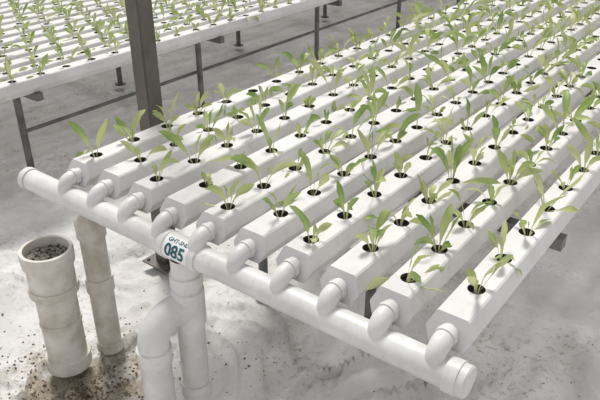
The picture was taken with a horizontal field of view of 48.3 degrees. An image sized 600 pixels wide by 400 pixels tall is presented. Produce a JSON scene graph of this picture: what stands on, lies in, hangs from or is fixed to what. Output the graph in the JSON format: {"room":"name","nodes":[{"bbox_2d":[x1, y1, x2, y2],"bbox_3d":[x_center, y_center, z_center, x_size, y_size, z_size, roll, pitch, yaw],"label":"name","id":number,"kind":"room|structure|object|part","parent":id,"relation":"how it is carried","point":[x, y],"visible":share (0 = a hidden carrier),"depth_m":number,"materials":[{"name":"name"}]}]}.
{"room":"greenhouse","nodes":[
{"label":"greenhouse","id":0,"kind":"room"},
{"bbox_2d":[0,0,599,399],"bbox_3d":[-0.313,0.688,2.355,26.000,0.128,26.000,20,34,32],"label":"ground","id":1,"kind":"structure","parent":0,"point":[557,302],"depth_m":2.91,"materials":[{"name":"white concrete"}]},
{"bbox_2d":[18,235,91,376],"bbox_3d":[-0.856,0.383,2.372,0.178,0.503,0.178,20,34,32],"label":"gravel-filled standpipe","id":2,"kind":"object","parent":1,"relation":"on","point":[47,261],"visible":1,"depth_m":2.31,"materials":[{"name":"plastic"}]},
{"bbox_2d":[74,214,123,354],"bbox_3d":[-0.726,0.298,2.427,0.102,0.600,0.102,20,34,32],"label":"overflow standpipe","id":3,"kind":"object","parent":1,"relation":"on","point":[99,278],"visible":0.83,"depth_m":2.39,"materials":[{"name":"plastic"}]},
{"bbox_2d":[125,0,174,273],"bbox_3d":[-0.613,-0.954,2.427,0.160,2.800,0.160,20,34,32],"label":"post","id":4,"kind":"object","parent":1,"relation":"on","point":[139,13],"visible":0.5,"depth_m":2.63,"materials":[{"name":"grey metal"}]},
{"bbox_2d":[0,0,459,167],"bbox_3d":[-0.184,-2.235,6.904,2.900,0.780,9.042,20,34,32],"label":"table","id":5,"kind":"object","parent":1,"relation":"on","point":[45,44],"visible":0.91,"depth_m":4.33,"materials":[{"name":"plastic"}]},
{"bbox_2d":[17,0,599,398],"bbox_3d":[1.844,-0.972,4.417,1.771,0.934,7.081,20,34,32],"label":"rack","id":6,"kind":"object","parent":1,"relation":"on","point":[264,163],"visible":1,"depth_m":2.16,"materials":[{"name":"plastic"}]},
{"bbox_2d":[136,285,212,399],"bbox_3d":[-0.388,0.512,2.085,0.236,0.551,0.108,-22,35,-35],"label":"drain pipe assembly","id":7,"kind":"object","parent":6,"relation":"attached to","point":[183,312],"visible":0.96,"depth_m":2.00,"materials":[{"name":"white plastic"}]},
{"bbox_3d":[1.877,-0.862,4.465,1.465,0.694,5.690,20,34,32],"label":"support frame","id":8,"kind":"part","parent":6,"relation":"part of","materials":[{"name":"white plastic"}]}
]}

